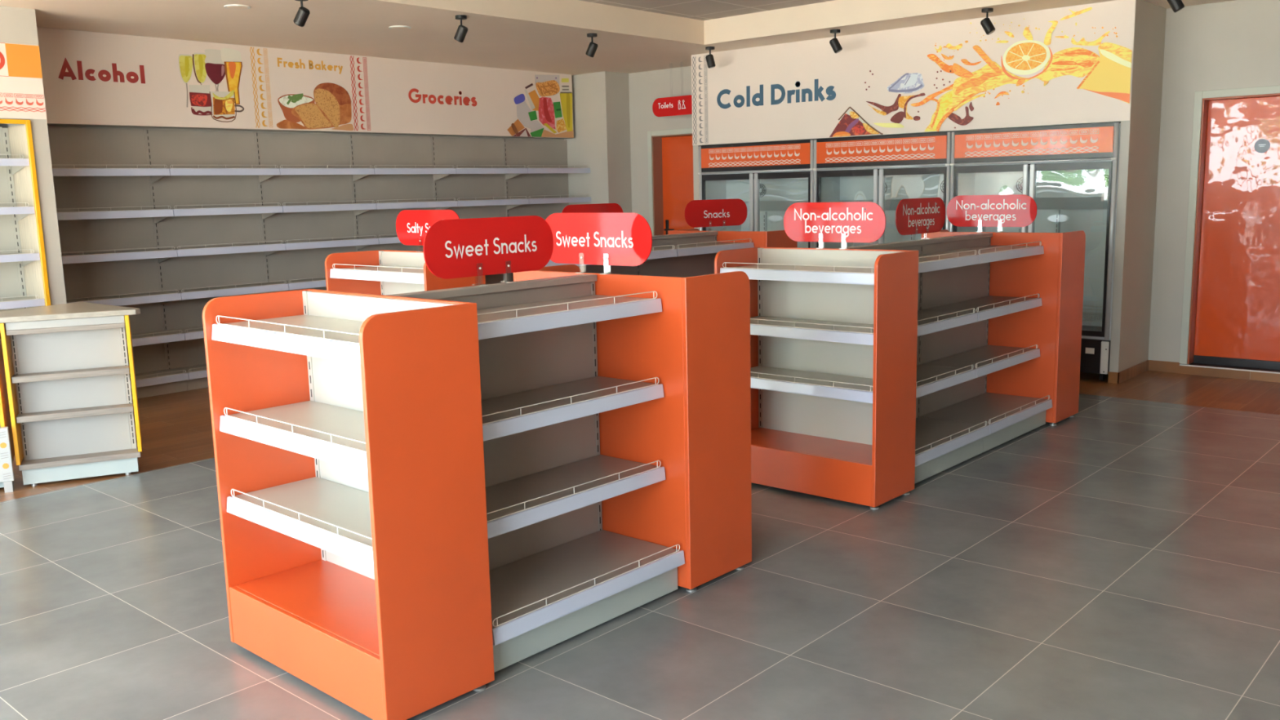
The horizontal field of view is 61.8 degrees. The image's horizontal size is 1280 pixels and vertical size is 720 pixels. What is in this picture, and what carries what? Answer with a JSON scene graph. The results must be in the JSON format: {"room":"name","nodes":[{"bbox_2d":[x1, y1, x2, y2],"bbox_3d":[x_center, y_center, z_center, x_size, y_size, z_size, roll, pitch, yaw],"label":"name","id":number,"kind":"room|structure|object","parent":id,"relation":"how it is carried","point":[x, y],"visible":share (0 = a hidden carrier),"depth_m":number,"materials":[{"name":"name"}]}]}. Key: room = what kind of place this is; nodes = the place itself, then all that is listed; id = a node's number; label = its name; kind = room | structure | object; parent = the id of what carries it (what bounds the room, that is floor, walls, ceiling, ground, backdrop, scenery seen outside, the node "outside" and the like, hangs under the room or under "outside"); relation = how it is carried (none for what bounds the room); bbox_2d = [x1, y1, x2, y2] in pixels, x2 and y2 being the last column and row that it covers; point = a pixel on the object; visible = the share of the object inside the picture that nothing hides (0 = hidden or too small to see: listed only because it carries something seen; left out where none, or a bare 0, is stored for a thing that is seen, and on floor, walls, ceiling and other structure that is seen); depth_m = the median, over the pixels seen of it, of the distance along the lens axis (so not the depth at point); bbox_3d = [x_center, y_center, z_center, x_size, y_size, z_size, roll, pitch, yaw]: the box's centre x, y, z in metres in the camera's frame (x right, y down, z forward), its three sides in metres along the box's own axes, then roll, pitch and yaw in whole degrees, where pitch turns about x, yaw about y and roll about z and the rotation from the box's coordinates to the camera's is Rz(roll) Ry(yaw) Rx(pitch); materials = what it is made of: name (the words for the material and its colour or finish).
{"room":"convenience store","nodes":[
{"label":"convenience store","id":0,"kind":"room"},
{"bbox_2d":[0,5,66,305],"bbox_3d":[-6.043,-0.652,5.806,0.970,2.820,5.060,7,12,41],"label":"wall","id":1,"kind":"structure","parent":0,"point":[18,25],"depth_m":7.25,"materials":[{"name":"beige paint"}]},
{"bbox_2d":[0,42,46,119],"bbox_3d":[-4.571,-1.756,6.587,0.008,0.483,1.658,7,12,41],"label":"banner","id":2,"kind":"object","parent":1,"relation":"attached to","point":[21,84],"visible":1,"depth_m":7.09,"materials":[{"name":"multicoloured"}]},
{"bbox_2d":[36,26,573,137],"bbox_3d":[-2.671,-2.444,9.804,0.009,0.690,5.778,7,12,41],"label":"banner","id":3,"kind":"object","parent":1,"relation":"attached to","point":[89,77],"visible":0.99,"depth_m":9.29,"materials":[{"name":"beige"}]},
{"bbox_2d":[276,82,353,130],"bbox_3d":[-2.906,-2.272,9.556,0.001,0.418,0.780,7,12,41],"label":"picture","id":4,"kind":"object","parent":3,"relation":"attached to","point":[300,106],"depth_m":9.56},
{"bbox_2d":[507,74,573,137],"bbox_3d":[-1.077,-2.756,11.565,0.002,0.673,0.983,7,12,41],"label":"picture","id":5,"kind":"object","parent":3,"relation":"attached to","point":[540,105],"depth_m":11.57,"materials":[{"name":"multicoloured paper"}]},
{"bbox_2d":[47,124,564,140],"bbox_3d":[-4.341,-1.130,8.560,0.200,2.820,11.700,7,12,41],"label":"wall","id":6,"kind":"structure","parent":0,"point":[48,126],"depth_m":9.56,"materials":[{"name":"beige paint"}]},
{"bbox_2d":[41,26,567,138],"bbox_3d":[-2.752,-2.456,9.876,0.210,0.690,5.780,7,12,41],"label":"trim","id":7,"kind":"structure","parent":6,"relation":"attached to","point":[42,27],"depth_m":9.43,"materials":[{"name":"beige paint"}]},
{"bbox_2d":[564,71,631,213],"bbox_3d":[-0.470,-1.801,12.203,0.670,2.820,0.380,7,12,41],"label":"pillar","id":8,"kind":"structure","parent":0,"point":[601,141],"depth_m":11.89,"materials":[{"name":"beige paint"}]},
{"bbox_2d":[0,0,1234,75],"bbox_3d":[-0.044,-2.189,4.490,11.600,0.350,11.700,7,12,41],"label":"ceiling","id":9,"kind":"structure","parent":0,"point":[346,27],"depth_m":8.42,"materials":[{"name":"paint"}]},
{"bbox_2d":[223,4,250,9],"bbox_3d":[-2.713,-2.377,7.206,0.170,0.008,0.170,7,12,41],"label":"recessed light","id":10,"kind":"object","parent":9,"relation":"in","point":[234,6],"visible":1,"depth_m":7.18,"materials":[{"name":"white plastic"}]},
{"bbox_2d":[226,5,248,9],"bbox_3d":[-2.713,-2.374,7.206,0.136,0.002,0.136,3,10,26],"label":"diffuser","id":11,"kind":"object","parent":10,"relation":"attached to","point":[235,7],"depth_m":7.20,"materials":[{"name":"paint"}]},
{"bbox_2d":[293,0,310,26],"bbox_3d":[-2.190,-2.252,6.916,0.110,0.188,0.089,7,12,41],"label":"spotlight","id":12,"kind":"object","parent":9,"relation":"attached to","point":[303,13],"visible":1,"depth_m":6.90,"materials":[{"name":"black metal"}]},
{"bbox_2d":[388,25,411,29],"bbox_3d":[-1.852,-2.565,8.256,0.170,0.008,0.170,7,12,41],"label":"recessed light","id":13,"kind":"object","parent":9,"relation":"in","point":[397,27],"visible":1,"depth_m":8.23,"materials":[{"name":"white plastic"}]},
{"bbox_2d":[391,26,408,29],"bbox_3d":[-1.852,-2.562,8.257,0.136,0.002,0.136,3,10,26],"label":"diffuser","id":14,"kind":"object","parent":13,"relation":"attached to","point":[392,28],"depth_m":8.25,"materials":[{"name":"paint"}]},
{"bbox_2d":[453,14,467,42],"bbox_3d":[-1.308,-2.413,7.802,0.105,0.189,0.089,7,12,41],"label":"spotlight","id":15,"kind":"object","parent":9,"relation":"attached to","point":[461,32],"visible":1,"depth_m":7.78,"materials":[{"name":"black metal"}]},
{"bbox_2d":[585,33,597,57],"bbox_3d":[-0.400,-2.602,8.851,0.101,0.189,0.090,7,12,41],"label":"spotlight","id":16,"kind":"object","parent":9,"relation":"attached to","point":[593,46],"visible":1,"depth_m":8.83,"materials":[{"name":"black metal"}]},
{"bbox_2d":[652,62,692,116],"bbox_3d":[0.352,-2.791,11.023,0.600,0.532,0.006,7,12,41],"label":"hanging sign","id":17,"kind":"object","parent":9,"relation":"hanging from","point":[682,104],"visible":0.88,"depth_m":11.05,"materials":[{"name":"red plastic"}]},
{"bbox_2d":[373,0,1033,44],"bbox_3d":[0.491,-1.947,3.019,8.820,0.310,10.180,7,12,41],"label":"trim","id":18,"kind":"structure","parent":9,"relation":"attached to","point":[579,14],"depth_m":8.68,"materials":[{"name":"beige paint"}]},
{"bbox_2d":[705,46,715,68],"bbox_3d":[0.649,-2.786,9.853,0.091,0.188,0.084,7,12,41],"label":"spotlight","id":19,"kind":"object","parent":9,"relation":"attached to","point":[709,58],"visible":1,"depth_m":9.83,"materials":[{"name":"black metal"}]},
{"bbox_2d":[829,29,842,53],"bbox_3d":[1.640,-2.666,8.955,0.105,0.189,0.087,7,12,41],"label":"spotlight","id":20,"kind":"object","parent":9,"relation":"attached to","point":[834,42],"visible":1,"depth_m":8.93,"materials":[{"name":"black metal"}]},
{"bbox_2d":[980,8,995,35],"bbox_3d":[2.618,-2.544,8.045,0.108,0.189,0.084,7,12,41],"label":"spotlight","id":21,"kind":"object","parent":9,"relation":"attached to","point":[988,28],"visible":1,"depth_m":8.02,"materials":[{"name":"black metal"}]},
{"bbox_2d":[1166,0,1184,12],"bbox_3d":[3.595,-2.429,7.173,0.107,0.189,0.088,7,12,41],"label":"spotlight","id":22,"kind":"object","parent":9,"relation":"attached to","point":[1176,6],"visible":1,"depth_m":7.15,"materials":[{"name":"black metal"}]},
{"bbox_2d":[0,370,1279,719],"bbox_3d":[0.026,0.798,4.966,11.600,0.060,11.700,7,12,41],"label":"floor","id":23,"kind":"structure","parent":0,"point":[1118,558],"depth_m":4.03,"materials":[{"name":"grey tile"}]},
{"bbox_2d":[0,426,14,493],"bbox_3d":[-3.531,0.548,5.739,0.280,0.355,0.051,-5,10,-24],"label":"board","id":24,"kind":"object","parent":23,"relation":"on","point":[6,470],"visible":1,"depth_m":5.77,"materials":[{"name":"white"}]},
{"bbox_2d":[0,431,10,479],"bbox_3d":[-3.521,0.524,5.712,0.256,0.261,0.001,-5,10,-24],"label":"print","id":25,"kind":"object","parent":24,"relation":"attached to","point":[2,445],"depth_m":5.76},
{"bbox_2d":[0,331,14,487],"bbox_3d":[-3.783,0.265,5.773,0.624,0.914,0.312,-5,10,-24],"label":"display","id":26,"kind":"object","parent":23,"relation":"on","point":[5,415],"visible":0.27,"depth_m":5.89,"materials":[{"name":"yellow"}]},
{"bbox_2d":[0,302,140,323],"bbox_3d":[-3.508,-0.223,5.793,0.788,0.030,1.264,7,12,41],"label":"countertop","id":27,"kind":"structure","parent":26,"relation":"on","point":[77,309],"depth_m":5.93,"materials":[{"name":"beige wood"}]},
{"bbox_2d":[0,119,50,311],"bbox_3d":[-4.605,-0.504,6.976,0.382,2.094,1.248,7,12,41],"label":"shelving","id":28,"kind":"object","parent":23,"relation":"on","point":[24,279],"visible":0.6,"depth_m":7.35,"materials":[{"name":"white laminate"}]},
{"bbox_2d":[0,252,24,254],"bbox_3d":[-4.608,-0.648,6.957,0.318,0.027,1.190,7,12,41],"label":"shelf","id":29,"kind":"object","parent":28,"relation":"attached to","point":[1,253],"depth_m":7.38,"materials":[{"name":"white metal"}]},
{"bbox_2d":[0,296,39,302],"bbox_3d":[-4.601,-0.341,7.005,0.318,0.027,1.190,7,12,41],"label":"shelf","id":30,"kind":"object","parent":28,"relation":"attached to","point":[9,299],"depth_m":7.33,"materials":[{"name":"white metal"}]},
{"bbox_2d":[0,315,142,486],"bbox_3d":[-3.189,0.208,6.044,0.624,0.914,0.312,-5,10,-24],"label":"display","id":31,"kind":"object","parent":23,"relation":"on","point":[70,411],"visible":0.99,"depth_m":5.97,"materials":[{"name":"white metal"}]},
{"bbox_2d":[5,322,125,335],"bbox_3d":[-3.157,-0.176,5.896,0.576,0.027,0.102,-5,10,-24],"label":"shelf","id":32,"kind":"object","parent":31,"relation":"attached to","point":[53,328],"depth_m":5.86,"materials":[{"name":"white metal"}]},
{"bbox_2d":[11,365,129,383],"bbox_3d":[-3.151,0.079,5.936,0.576,0.034,0.102,-5,10,-24],"label":"shelf","id":33,"kind":"object","parent":31,"relation":"attached to","point":[60,373],"depth_m":5.93,"materials":[{"name":"white metal"}]},
{"bbox_2d":[16,403,133,423],"bbox_3d":[-3.146,0.296,5.971,0.576,0.034,0.102,-5,10,-24],"label":"shelf","id":34,"kind":"object","parent":31,"relation":"attached to","point":[77,411],"depth_m":5.96,"materials":[{"name":"white metal"}]},
{"bbox_2d":[18,441,140,471],"bbox_3d":[-3.179,0.544,6.094,0.602,0.030,0.300,-5,10,-24],"label":"shelf","id":35,"kind":"object","parent":31,"relation":"attached to","point":[76,459],"depth_m":6.00,"materials":[{"name":"white metal"}]},
{"bbox_2d":[47,127,188,399],"bbox_3d":[-4.160,-0.744,8.344,0.378,2.116,0.953,7,12,41],"label":"wall shelving","id":36,"kind":"object","parent":23,"relation":"on","point":[103,178],"visible":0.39,"depth_m":8.46,"materials":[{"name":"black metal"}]},
{"bbox_2d":[146,128,288,390],"bbox_3d":[-3.525,-0.871,9.047,0.378,2.116,0.953,7,12,41],"label":"wall shelving","id":37,"kind":"object","parent":23,"relation":"on","point":[212,188],"visible":0.8,"depth_m":9.03,"materials":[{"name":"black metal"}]},
{"bbox_2d":[255,132,378,291],"bbox_3d":[-2.891,-0.997,9.749,0.378,2.116,0.953,7,12,41],"label":"wall shelving","id":38,"kind":"object","parent":23,"relation":"on","point":[313,187],"visible":0.62,"depth_m":9.73,"materials":[{"name":"black metal"}]},
{"bbox_2d":[202,288,494,719],"bbox_3d":[-0.954,0.415,3.454,0.945,1.217,0.400,7,12,42],"label":"shelf","id":39,"kind":"object","parent":23,"relation":"on","point":[347,427],"visible":1,"depth_m":3.27,"materials":[{"name":"orange laminate"}]},
{"bbox_2d":[350,134,457,251],"bbox_3d":[-2.257,-1.124,10.452,0.378,2.116,0.953,7,12,41],"label":"wall shelving","id":40,"kind":"object","parent":23,"relation":"on","point":[404,177],"visible":0.43,"depth_m":10.40,"materials":[{"name":"black metal"}]},
{"bbox_2d":[324,249,485,295],"bbox_3d":[-1.319,0.004,6.085,0.945,1.217,0.400,7,12,41],"label":"shelf","id":41,"kind":"object","parent":23,"relation":"on","point":[379,272],"visible":0.22,"depth_m":6.19,"materials":[{"name":"white metal"}]},
{"bbox_2d":[395,209,459,245],"bbox_3d":[-1.213,-0.738,6.107,0.600,0.236,0.054,7,12,41],"label":"aisle sign","id":42,"kind":"object","parent":41,"relation":"on","point":[412,226],"visible":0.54,"depth_m":6.17,"materials":[{"name":"red plastic"}]},
{"bbox_2d":[431,136,528,218],"bbox_3d":[-1.623,-1.251,11.155,0.378,2.116,0.953,7,12,41],"label":"wall shelving","id":43,"kind":"object","parent":23,"relation":"on","point":[478,184],"visible":0.38,"depth_m":11.14,"materials":[{"name":"black metal"}]},
{"bbox_2d":[484,259,585,284],"bbox_3d":[-0.890,-0.086,6.560,0.904,1.202,0.883,7,12,41],"label":"shelving","id":44,"kind":"object","parent":23,"relation":"on","point":[494,278],"visible":0.02,"depth_m":6.50,"materials":[{"name":"black"}]},
{"bbox_2d":[386,274,684,672],"bbox_3d":[-0.493,0.319,3.958,0.904,1.202,0.955,7,12,41],"label":"shelving","id":45,"kind":"object","parent":23,"relation":"on","point":[556,575],"visible":0.61,"depth_m":3.91,"materials":[{"name":"grey metal"}]},
{"bbox_2d":[422,215,553,285],"bbox_3d":[-0.528,-0.391,3.824,0.054,0.236,0.600,7,12,41],"label":"aisle sign","id":46,"kind":"object","parent":45,"relation":"on","point":[454,248],"visible":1,"depth_m":3.80,"materials":[{"name":"red plastic"}]},
{"bbox_2d":[504,138,591,219],"bbox_3d":[-0.989,-1.377,11.857,0.378,2.116,0.953,7,12,41],"label":"wall shelving","id":47,"kind":"object","parent":23,"relation":"on","point":[545,185],"visible":0.35,"depth_m":11.83,"materials":[{"name":"black metal"}]},
{"bbox_2d":[577,244,677,275],"bbox_3d":[-0.301,-0.204,7.213,0.904,1.202,0.883,7,12,41],"label":"shelving","id":48,"kind":"object","parent":23,"relation":"on","point":[655,254],"visible":0.05,"depth_m":7.19,"materials":[{"name":"black"}]},
{"bbox_2d":[561,203,623,213],"bbox_3d":[-0.309,-0.918,7.107,0.054,0.236,0.600,7,12,41],"label":"aisle sign","id":49,"kind":"object","parent":48,"relation":"on","point":[600,207],"visible":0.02,"depth_m":7.10,"materials":[{"name":"red plastic"}]},
{"bbox_2d":[513,264,751,591],"bbox_3d":[-0.039,0.233,4.462,0.945,1.217,0.400,7,12,41],"label":"shelf","id":50,"kind":"object","parent":23,"relation":"on","point":[698,347],"visible":0.59,"depth_m":4.13,"materials":[{"name":"orange laminate"}]},
{"bbox_2d":[545,212,652,274],"bbox_3d":[-0.180,-0.460,4.210,0.600,0.236,0.054,7,12,41],"label":"aisle sign","id":51,"kind":"object","parent":50,"relation":"on","point":[621,239],"visible":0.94,"depth_m":4.18,"materials":[{"name":"red plastic"}]},
{"bbox_2d":[639,231,754,277],"bbox_3d":[0.288,-0.321,7.865,0.904,1.202,0.883,7,12,41],"label":"shelving","id":52,"kind":"object","parent":23,"relation":"on","point":[696,252],"visible":0.25,"depth_m":7.74,"materials":[{"name":"grey metal"}]},
{"bbox_2d":[684,198,746,231],"bbox_3d":[0.580,-1.096,8.092,0.600,0.236,0.054,-7,11,-34],"label":"aisle sign","id":53,"kind":"object","parent":52,"relation":"on","point":[712,212],"visible":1,"depth_m":8.08,"materials":[{"name":"red plastic"}]},
{"bbox_2d":[667,228,797,247],"bbox_3d":[0.718,-0.403,8.342,0.945,1.217,0.400,7,12,41],"label":"shelf","id":54,"kind":"object","parent":23,"relation":"on","point":[779,238],"visible":0.11,"depth_m":7.94,"materials":[{"name":"orange metal"}]},
{"bbox_2d":[697,139,813,248],"bbox_3d":[1.303,-1.116,10.404,1.314,1.950,0.694,7,12,41],"label":"fridge","id":55,"kind":"object","parent":23,"relation":"on","point":[770,177],"visible":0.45,"depth_m":10.23,"materials":[{"name":"white"}]},
{"bbox_2d":[708,144,799,167],"bbox_3d":[1.059,-1.909,10.029,1.056,0.168,0.001,7,12,41],"label":"print","id":56,"kind":"object","parent":55,"relation":"attached to","point":[782,155],"depth_m":10.01},
{"bbox_2d":[714,247,918,509],"bbox_3d":[0.882,0.054,5.448,0.945,1.217,0.400,7,12,41],"label":"shelf","id":57,"kind":"object","parent":23,"relation":"on","point":[833,332],"visible":0.76,"depth_m":5.39,"materials":[{"name":"orange laminate"}]},
{"bbox_2d":[783,201,885,248],"bbox_3d":[0.986,-0.688,5.468,0.600,0.236,0.054,7,12,41],"label":"aisle sign","id":58,"kind":"object","parent":57,"relation":"on","point":[843,221],"visible":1,"depth_m":5.45,"materials":[{"name":"red plastic"}]},
{"bbox_2d":[812,131,951,248],"bbox_3d":[2.285,-1.001,9.538,1.310,1.950,0.694,7,12,41],"label":"fridge","id":59,"kind":"object","parent":23,"relation":"on","point":[885,171],"visible":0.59,"depth_m":9.33,"materials":[{"name":"white"}]},
{"bbox_2d":[825,137,934,162],"bbox_3d":[2.041,-1.794,9.163,1.052,0.168,0.001,7,12,41],"label":"print","id":60,"kind":"object","parent":59,"relation":"attached to","point":[921,148],"depth_m":9.14},
{"bbox_2d":[835,240,990,484],"bbox_3d":[1.327,-0.039,5.941,0.904,1.202,0.929,7,12,41],"label":"shelving","id":61,"kind":"object","parent":23,"relation":"on","point":[940,445],"visible":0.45,"depth_m":5.85,"materials":[{"name":"grey metal"}]},
{"bbox_2d":[919,232,1052,452],"bbox_3d":[1.946,-0.163,6.626,0.904,1.202,0.927,7,12,41],"label":"shelving","id":62,"kind":"object","parent":23,"relation":"on","point":[1008,417],"visible":0.68,"depth_m":6.50,"materials":[{"name":"grey metal"}]},
{"bbox_2d":[895,197,945,239],"bbox_3d":[1.625,-0.815,6.175,0.054,0.236,0.600,7,12,41],"label":"aisle sign","id":63,"kind":"object","parent":62,"relation":"on","point":[926,215],"visible":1,"depth_m":6.16,"materials":[{"name":"red plastic"}]},
{"bbox_2d":[921,229,1085,425],"bbox_3d":[2.391,-0.248,7.120,0.945,1.217,0.400,7,12,41],"label":"shelf","id":64,"kind":"object","parent":23,"relation":"on","point":[1056,275],"visible":0.44,"depth_m":6.79,"materials":[{"name":"orange laminate"}]},
{"bbox_2d":[946,194,1036,232],"bbox_3d":[2.252,-0.941,6.871,0.600,0.236,0.054,7,12,41],"label":"aisle sign","id":65,"kind":"object","parent":64,"relation":"on","point":[1011,210],"visible":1,"depth_m":6.86,"materials":[{"name":"red plastic"}]},
{"bbox_2d":[949,121,1120,381],"bbox_3d":[3.265,-0.887,8.674,1.310,1.950,0.694,7,12,41],"label":"fridge","id":66,"kind":"object","parent":23,"relation":"on","point":[1070,172],"visible":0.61,"depth_m":8.46,"materials":[{"name":"white"}]},
{"bbox_2d":[964,128,1098,156],"bbox_3d":[3.021,-1.680,8.299,1.052,0.168,0.001,7,12,41],"label":"print","id":67,"kind":"object","parent":66,"relation":"attached to","point":[1051,142],"depth_m":8.28},
{"bbox_2d":[1082,305,1102,322],"bbox_3d":[3.271,-0.404,8.744,1.230,0.073,0.472,7,12,41],"label":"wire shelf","id":68,"kind":"object","parent":66,"relation":"attached to","point":[1086,313],"depth_m":8.42,"materials":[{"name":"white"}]},
{"bbox_2d":[579,0,834,20],"bbox_3d":[0.489,-2.039,2.990,8.800,0.080,10.160,7,12,41],"label":"ceiling","id":69,"kind":"structure","parent":0,"point":[702,10],"depth_m":8.86,"materials":[{"name":"paint"}]},
{"bbox_2d":[628,0,1279,364],"bbox_3d":[3.769,-1.367,8.849,11.500,2.820,0.200,7,12,41],"label":"wall","id":70,"kind":"structure","parent":0,"point":[1234,44],"depth_m":8.30,"materials":[{"name":"beige paint"}]},
{"bbox_2d":[647,128,693,235],"bbox_3d":[0.562,-1.421,11.716,1.030,2.175,0.217,7,12,41],"label":"door","id":71,"kind":"structure","parent":70,"relation":"in","point":[670,152],"depth_m":11.85,"materials":[{"name":"orange wood"}]},
{"bbox_2d":[693,145,699,230],"bbox_3d":[0.817,-1.189,10.920,0.090,1.955,0.720,7,12,41],"label":"trim","id":72,"kind":"structure","parent":70,"relation":"attached to","point":[695,148],"depth_m":10.55,"materials":[{"name":"beige paint"}]},
{"bbox_2d":[691,0,1135,145],"bbox_3d":[2.039,-2.355,9.107,4.103,0.866,0.016,7,12,41],"label":"banner","id":73,"kind":"object","parent":70,"relation":"attached to","point":[1072,64],"visible":0.99,"depth_m":8.81,"materials":[{"name":"beige"}]},
{"bbox_2d":[829,7,1132,137],"bbox_3d":[2.619,-2.278,8.593,2.537,0.849,0.009,7,12,41],"label":"picture","id":74,"kind":"object","parent":73,"relation":"attached to","point":[1061,65],"depth_m":8.48,"materials":[{"name":"multicoloured paper"}]},
{"bbox_2d":[691,0,1166,145],"bbox_3d":[2.284,-2.406,9.376,4.105,0.865,0.720,7,12,41],"label":"trim","id":75,"kind":"structure","parent":70,"relation":"attached to","point":[1149,18],"depth_m":8.03,"materials":[{"name":"beige paint"}]},
{"bbox_2d":[1107,360,1148,383],"bbox_3d":[3.847,0.086,8.410,0.077,0.085,0.728,7,12,41],"label":"baseboard","id":76,"kind":"structure","parent":70,"relation":"attached to","point":[1121,376],"depth_m":8.28,"materials":[{"name":"brown wood"}]},
{"bbox_2d":[1109,120,1159,372],"bbox_3d":[3.826,-0.838,8.268,0.067,1.955,0.720,7,12,41],"label":"pillar","id":77,"kind":"structure","parent":70,"relation":"attached to","point":[1139,148],"depth_m":8.14,"materials":[{"name":"beige paint"}]},
{"bbox_2d":[1148,360,1180,373],"bbox_3d":[4.204,0.052,8.571,0.237,0.085,0.008,7,12,41],"label":"baseboard","id":78,"kind":"structure","parent":70,"relation":"attached to","point":[1157,366],"depth_m":8.57,"materials":[{"name":"brown wood"}]},
{"bbox_2d":[1178,365,1279,382],"bbox_3d":[4.733,0.104,8.224,1.020,0.066,0.230,7,12,41],"label":"trim","id":79,"kind":"structure","parent":70,"relation":"attached to","point":[1253,375],"depth_m":8.24,"materials":[{"name":"brown wood"}]},
{"bbox_2d":[1179,85,1279,369],"bbox_3d":[4.708,-0.974,8.054,1.030,2.109,0.217,7,12,41],"label":"door","id":80,"kind":"structure","parent":70,"relation":"in","point":[1231,308],"depth_m":8.20,"materials":[{"name":"orange"}]},
{"bbox_2d":[1179,364,1279,373],"bbox_3d":[4.658,0.082,8.137,1.020,0.010,0.015,7,12,41],"label":"trim","id":81,"kind":"structure","parent":70,"relation":"attached to","point":[1180,364],"depth_m":8.23,"materials":[{"name":"white metal"}]},
{"bbox_2d":[1188,362,1279,372],"bbox_3d":[4.737,0.069,8.224,0.918,0.004,0.214,7,12,41],"label":"trim","id":82,"kind":"structure","parent":70,"relation":"attached to","point":[1192,363],"depth_m":8.29,"materials":[{"name":"brown"}]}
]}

